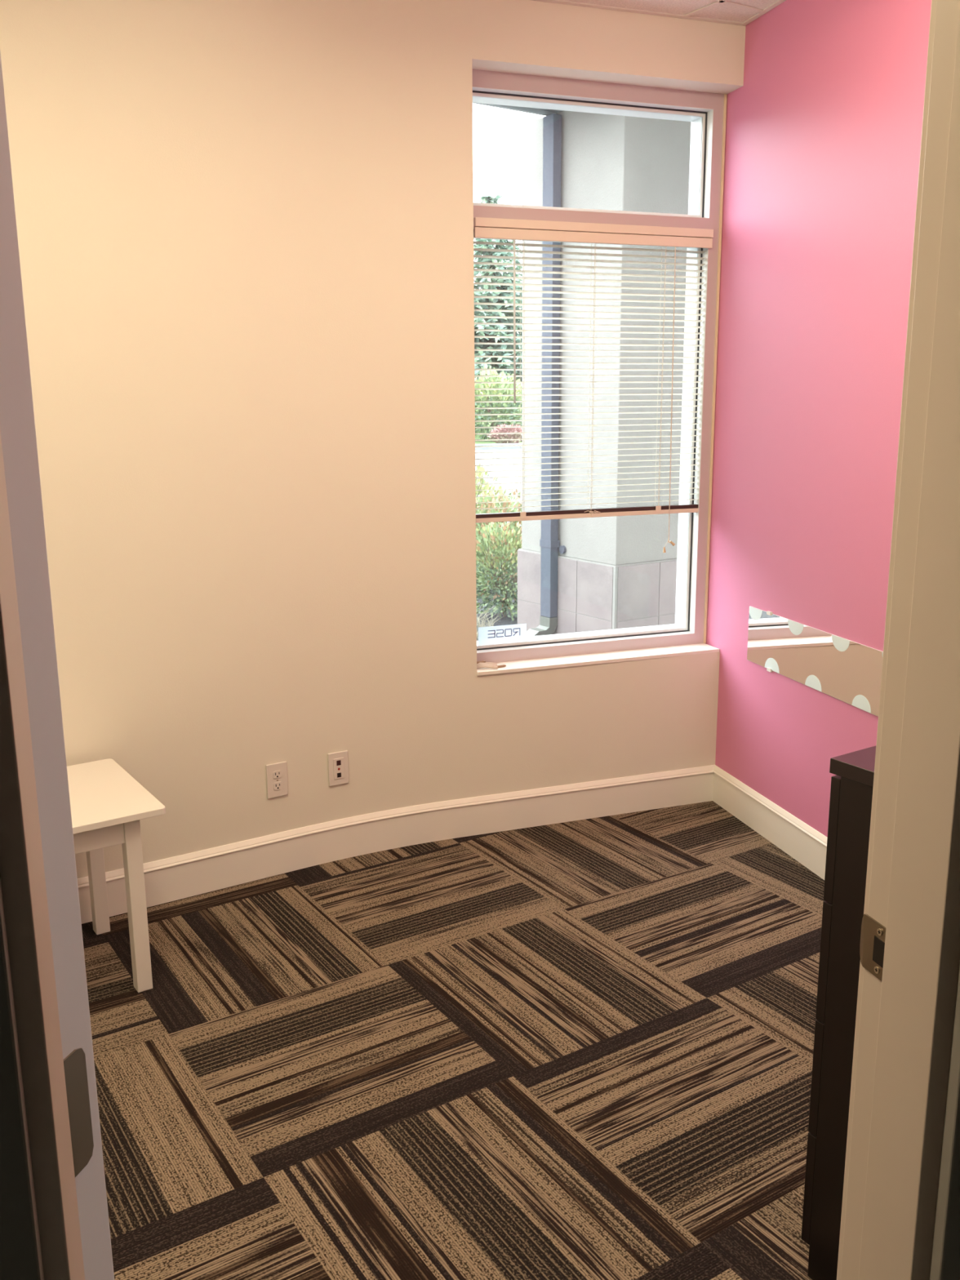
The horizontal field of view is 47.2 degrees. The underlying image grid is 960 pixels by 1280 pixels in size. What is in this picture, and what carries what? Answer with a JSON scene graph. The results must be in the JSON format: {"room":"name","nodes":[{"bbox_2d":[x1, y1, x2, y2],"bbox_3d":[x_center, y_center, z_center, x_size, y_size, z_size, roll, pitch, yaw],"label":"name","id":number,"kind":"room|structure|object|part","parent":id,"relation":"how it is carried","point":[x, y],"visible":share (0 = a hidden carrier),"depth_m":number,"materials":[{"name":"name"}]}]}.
{"room":"office room","nodes":[
{"label":"office room","id":0,"kind":"room"},
{"bbox_2d":[0,0,746,878],"bbox_3d":[-0.776,-0.668,3.289,3.683,2.950,0.388,-7,14,-27],"label":"wall","id":1,"kind":"structure","parent":0,"point":[245,228],"depth_m":3.34,"materials":[{"name":"white paint"}]},
{"bbox_2d":[266,761,288,798],"bbox_3d":[-0.656,0.453,3.555,0.070,0.114,0.008,-8,15,-32],"label":"wall outlet","id":2,"kind":"object","parent":1,"relation":"attached to","point":[276,773],"visible":1,"depth_m":3.55,"materials":[{"name":"white plastic"}]},
{"bbox_2d":[272,770,281,778],"bbox_3d":[-0.655,0.434,3.549,0.029,0.025,0.002,-8,15,-32],"label":"receptacle","id":3,"kind":"object","parent":2,"relation":"attached to","point":[276,774],"depth_m":3.55,"materials":[{"name":"white plastic"}]},
{"bbox_2d":[273,782,282,790],"bbox_3d":[-0.654,0.472,3.558,0.029,0.025,0.002,-8,15,-32],"label":"receptacle","id":4,"kind":"object","parent":2,"relation":"attached to","point":[277,785],"depth_m":3.56,"materials":[{"name":"white plastic"}]},
{"bbox_2d":[328,750,348,786],"bbox_3d":[-0.472,0.428,3.666,0.070,0.114,0.008,-7,14,-29],"label":"outlet","id":5,"kind":"object","parent":1,"relation":"attached to","point":[338,766],"visible":1,"depth_m":3.66,"materials":[{"name":"white plastic"}]},
{"bbox_2d":[77,764,714,924],"bbox_3d":[-0.684,0.721,3.513,3.509,0.140,0.188,-7,14,-27],"label":"baseboard","id":6,"kind":"structure","parent":1,"relation":"attached to","point":[173,878],"depth_m":3.80,"materials":[{"name":"white paint"}]},
{"bbox_2d":[472,69,727,675],"bbox_3d":[0.393,-0.898,3.862,1.004,1.966,0.234,-5,13,-20],"label":"window","id":7,"kind":"structure","parent":1,"relation":"in","point":[706,112],"depth_m":3.94,"materials":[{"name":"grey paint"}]},
{"bbox_2d":[476,660,497,669],"bbox_3d":[0.015,0.088,3.877,0.093,0.014,0.076,-1,13,-3],"label":"bundle","id":8,"kind":"object","parent":7,"relation":"on","point":[483,664],"visible":0.78,"depth_m":3.87,"materials":[{"name":"beige"}]},
{"bbox_2d":[478,623,526,645],"bbox_3d":[0.082,-0.020,3.984,0.187,0.066,0.002,-5,13,-20],"label":"window sticker","id":9,"kind":"object","parent":7,"relation":"attached to","point":[511,633],"visible":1,"depth_m":3.98,"materials":[{"name":"white"}]},
{"bbox_2d":[473,217,713,552],"bbox_3d":[0.402,-0.861,3.873,0.895,1.142,0.044,-5,13,-20],"label":"window blind","id":10,"kind":"object","parent":7,"relation":"attached to","point":[495,230],"visible":0.86,"depth_m":3.83,"materials":[{"name":"beige plastic"}]},
{"bbox_3d":[0.148,-0.890,3.781,0.011,0.922,0.027,-5,13,-20],"label":"ladder cord","id":11,"kind":"part","parent":10,"relation":"part of","materials":[{"name":"white fabric"}]},
{"bbox_3d":[0.397,-0.451,3.970,0.885,0.016,0.024,-5,13,-20],"label":"rail","id":12,"kind":"part","parent":10,"relation":"part of","materials":[{"name":"beige"}]},
{"bbox_3d":[0.396,-0.912,3.869,0.011,0.922,0.027,-5,13,-20],"label":"ladder cord","id":13,"kind":"part","parent":10,"relation":"part of","materials":[{"name":"white fabric"}]},
{"bbox_3d":[0.653,-0.934,3.961,0.011,0.922,0.027,-5,13,-20],"label":"ladder cord","id":14,"kind":"part","parent":10,"relation":"part of","materials":[{"name":"white fabric"}]},
{"bbox_3d":[0.692,-0.879,3.964,0.012,1.030,0.003,-5,13,-20],"label":"pull cord","id":15,"kind":"part","parent":10,"relation":"part of","materials":[{"name":"beige plastic"}]},
{"bbox_3d":[0.427,0.068,4.019,0.968,0.012,0.111,-5,13,-20],"label":"sill","id":16,"kind":"part","parent":7,"relation":"part of","materials":[{"name":"white paint"}]},
{"bbox_2d":[81,800,824,1279],"bbox_3d":[-0.218,1.027,2.438,3.460,0.001,2.826,-5,13,-20],"label":"floor","id":17,"kind":"structure","parent":0,"point":[582,1049],"depth_m":2.58,"materials":[{"name":"carpet"}]},
{"bbox_2d":[66,758,165,992],"bbox_3d":[-1.182,0.671,2.909,0.590,0.505,0.485,-9,15,-33],"label":"table","id":18,"kind":"object","parent":17,"relation":"on","point":[108,805],"visible":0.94,"depth_m":2.87,"materials":[{"name":"white paint"}]},
{"bbox_3d":[-1.115,0.619,3.185,0.040,0.487,0.040,-9,15,-33],"label":"leg","id":19,"kind":"part","parent":18,"relation":"part of","materials":[{"name":"white paint"}]},
{"bbox_3d":[-0.897,0.687,2.871,0.040,0.487,0.040,-9,15,-33],"label":"leg","id":20,"kind":"part","parent":18,"relation":"part of","materials":[{"name":"white paint"}]},
{"bbox_2d":[800,746,875,1279],"bbox_3d":[1.022,0.651,1.877,0.780,0.960,0.480,-9,15,-32],"label":"dresser","id":21,"kind":"object","parent":17,"relation":"on","point":[851,788],"visible":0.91,"depth_m":1.82,"materials":[{"name":"black wood"}]},
{"bbox_3d":[0.897,0.914,2.132,0.772,0.215,0.018,-9,15,-32],"label":"drawer","id":22,"kind":"part","parent":21,"relation":"part of","materials":[{"name":"black wood"}]},
{"bbox_3d":[0.896,0.702,2.085,0.772,0.215,0.018,-9,15,-32],"label":"drawer","id":23,"kind":"part","parent":21,"relation":"part of","materials":[{"name":"black wood"}]},
{"bbox_3d":[0.894,0.490,2.038,0.772,0.215,0.018,-9,15,-32],"label":"drawer","id":24,"kind":"part","parent":21,"relation":"part of","materials":[{"name":"black wood"}]},
{"bbox_3d":[0.893,0.278,1.991,0.772,0.215,0.018,-9,15,-32],"label":"drawer","id":25,"kind":"part","parent":21,"relation":"part of","materials":[{"name":"black wood"}]},
{"bbox_3d":[1.018,0.195,1.776,0.780,0.025,0.480,-9,15,-32],"label":"panel","id":26,"kind":"part","parent":21,"relation":"part of","materials":[{"name":"black wood"}]},
{"bbox_2d":[563,0,777,22],"bbox_3d":[-0.235,-1.703,1.900,3.656,0.100,3.083,-5,13,-20],"label":"ceiling","id":27,"kind":"structure","parent":0,"point":[722,11],"depth_m":3.49,"materials":[{"name":"tile"}]},
{"bbox_2d":[684,0,766,16],"bbox_3d":[-0.149,-1.648,1.889,3.179,0.003,2.701,-5,13,-20],"label":"grid","id":28,"kind":"object","parent":27,"relation":"attached to","point":[717,2],"visible":1,"depth_m":3.49,"materials":[{"name":"white metal"}]},
{"bbox_2d":[706,0,931,837],"bbox_3d":[1.296,-0.586,2.852,0.140,2.950,2.880,-4,13,-16],"label":"wall","id":29,"kind":"structure","parent":0,"point":[824,126],"depth_m":3.45,"materials":[{"name":"pink paint"}]},
{"bbox_2d":[532,0,786,26],"bbox_3d":[0.862,-1.749,2.313,1.000,0.004,2.602,-5,13,-20],"label":"trim","id":30,"kind":"structure","parent":29,"relation":"attached to","point":[774,5],"depth_m":3.52,"materials":[{"name":"white"}]},
{"bbox_2d":[712,764,827,879],"bbox_3d":[1.265,0.816,3.022,0.018,0.140,2.601,-4,13,-16],"label":"baseboard","id":31,"kind":"structure","parent":29,"relation":"attached to","point":[802,842],"depth_m":3.83,"materials":[{"name":"white paint"}]},
{"bbox_2d":[746,605,883,716],"bbox_3d":[1.123,0.098,3.351,0.008,0.206,1.192,-4,13,-16],"label":"wall mirror","id":32,"kind":"object","parent":29,"relation":"attached to","point":[847,671],"visible":0.7,"depth_m":3.50,"materials":[{"name":"silver mirror"}]},
{"bbox_2d":[928,963,959,1279],"bbox_3d":[0.156,-0.145,0.898,3.464,2.950,0.123,-4,13,-16],"label":"wall","id":33,"kind":"structure","parent":0,"point":[959,963],"depth_m":1.06,"materials":[{"name":"white paint"}]},
{"bbox_2d":[0,50,114,1279],"bbox_3d":[-0.726,0.300,1.014,0.765,2.027,0.121,3,13,15],"label":"door","id":34,"kind":"structure","parent":33,"relation":"in","point":[17,422],"depth_m":0.90,"materials":[{"name":"white paint"}]},
{"bbox_2d":[0,0,959,1279],"bbox_3d":[0.039,0.269,0.951,0.938,2.120,0.158,-4,13,-16],"label":"door frame","id":35,"kind":"structure","parent":33,"relation":"attached to","point":[909,945],"depth_m":1.00,"materials":[{"name":"beige paint"}]},
{"bbox_3d":[0.402,0.313,1.126,0.005,0.058,0.045,-3,13,-11],"label":"strike plate","id":36,"kind":"part","parent":35,"relation":"part of","materials":[{"name":"silver metal"}]},
{"label":"outside","id":37,"kind":"structure","parent":0,"visible":0},
{"bbox_2d":[532,107,564,112],"bbox_3d":[3.064,-3.216,6.720,6.870,0.094,4.043,-5,13,-20],"label":"ceiling","id":38,"kind":"structure","parent":37,"point":[550,110],"depth_m":6.40,"materials":[{"name":"grey plastic"}]},
{"bbox_2d":[473,102,556,115],"bbox_3d":[2.242,-3.459,7.741,6.300,0.170,0.130,-9,15,-34],"label":"trim","id":39,"kind":"structure","parent":38,"relation":"attached to","point":[526,109],"depth_m":6.32,"materials":[{"name":"grey plastic"}]},
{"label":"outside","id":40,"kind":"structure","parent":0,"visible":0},
{"bbox_2d":[475,430,521,444],"bbox_3d":[-3.886,-13.734,58.867,150.000,4.450,50.000,-5,13,-20],"label":"lawn","id":41,"kind":"structure","parent":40,"point":[477,437],"depth_m":37.57,"materials":[{"name":"green plant"}]},
{"bbox_2d":[474,364,521,441],"bbox_3d":[0.493,-8.085,37.764,2.652,2.755,2.468,-5,13,-20],"label":"shrub","id":42,"kind":"object","parent":41,"relation":"on","point":[485,430],"visible":0.59,"depth_m":37.17,"materials":[{"name":"green plant"}]},
{"bbox_2d":[473,191,522,435],"bbox_3d":[0.432,-12.166,41.812,6.849,9.304,7.248,-5,13,-20],"label":"fir tree","id":43,"kind":"object","parent":41,"relation":"on","point":[487,198],"visible":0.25,"depth_m":40.79,"materials":[{"name":"green plant"}]},
{"bbox_2d":[486,422,521,443],"bbox_3d":[0.942,-6.675,35.735,1.369,0.750,1.417,-5,13,-20],"label":"shrub","id":44,"kind":"object","parent":41,"relation":"on","point":[517,436],"visible":0.71,"depth_m":35.46,"materials":[{"name":"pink plant"}]},
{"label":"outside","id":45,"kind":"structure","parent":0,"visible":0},
{"bbox_2d":[475,448,521,524],"bbox_3d":[8.371,-4.250,26.892,150.000,0.200,19.700,-5,13,-20],"label":"pavement","id":46,"kind":"structure","parent":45,"point":[515,455],"depth_m":25.54,"materials":[{"name":"concrete"}]},
{"bbox_2d":[475,443,521,449],"bbox_3d":[4.866,-6.365,36.180,150.000,0.360,0.600,-5,13,-20],"label":"kerb","id":47,"kind":"object","parent":46,"relation":"on","point":[492,444],"depth_m":34.33,"materials":[{"name":"concrete"}]},
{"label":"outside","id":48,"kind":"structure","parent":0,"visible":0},
{"bbox_2d":[476,542,517,640],"bbox_3d":[13.332,-1.379,13.714,90.000,0.130,9.040,-5,13,-20],"label":"floor","id":49,"kind":"structure","parent":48,"point":[506,620],"depth_m":8.36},
{"bbox_2d":[476,606,502,639],"bbox_3d":[-0.042,-0.106,7.637,0.411,0.201,0.635,-2,13,-9],"label":"dry grass","id":50,"kind":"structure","parent":49,"relation":"on","point":[477,618],"depth_m":7.62,"materials":[{"name":"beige plant"}]},
{"bbox_2d":[475,462,511,523],"bbox_3d":[-0.240,-1.237,10.684,1.149,1.181,1.089,-5,13,-20],"label":"shrub","id":51,"kind":"object","parent":49,"relation":"on","point":[478,468],"visible":0.06,"depth_m":10.53,"materials":[{"name":"green plant"}]},
{"bbox_2d":[475,520,521,620],"bbox_3d":[0.185,-0.539,8.337,0.668,0.758,0.687,-5,13,-20],"label":"shrub","id":52,"kind":"object","parent":49,"relation":"on","point":[509,551],"visible":0.62,"depth_m":8.21,"materials":[{"name":"green plant"}]},
{"bbox_2d":[475,486,521,591],"bbox_3d":[0.123,-0.864,9.472,0.922,0.910,0.916,-5,13,-20],"label":"shrub","id":53,"kind":"object","parent":49,"relation":"on","point":[503,504],"visible":0.12,"depth_m":9.32,"materials":[{"name":"green plant"}]},
{"bbox_2d":[517,111,690,634],"bbox_3d":[1.497,-1.612,7.303,2.374,3.274,0.964,-8,15,-32],"label":"building exterior","id":54,"kind":"structure","parent":49,"relation":"on","point":[615,572],"depth_m":6.53,"materials":[{"name":"paint"}]},
{"bbox_2d":[526,113,566,636],"bbox_3d":[0.376,-1.491,6.675,0.273,3.165,0.162,-9,15,-34],"label":"downspout","id":55,"kind":"object","parent":54,"relation":"attached to","point":[549,543],"visible":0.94,"depth_m":6.72,"materials":[{"name":"grey metal"}]}
]}

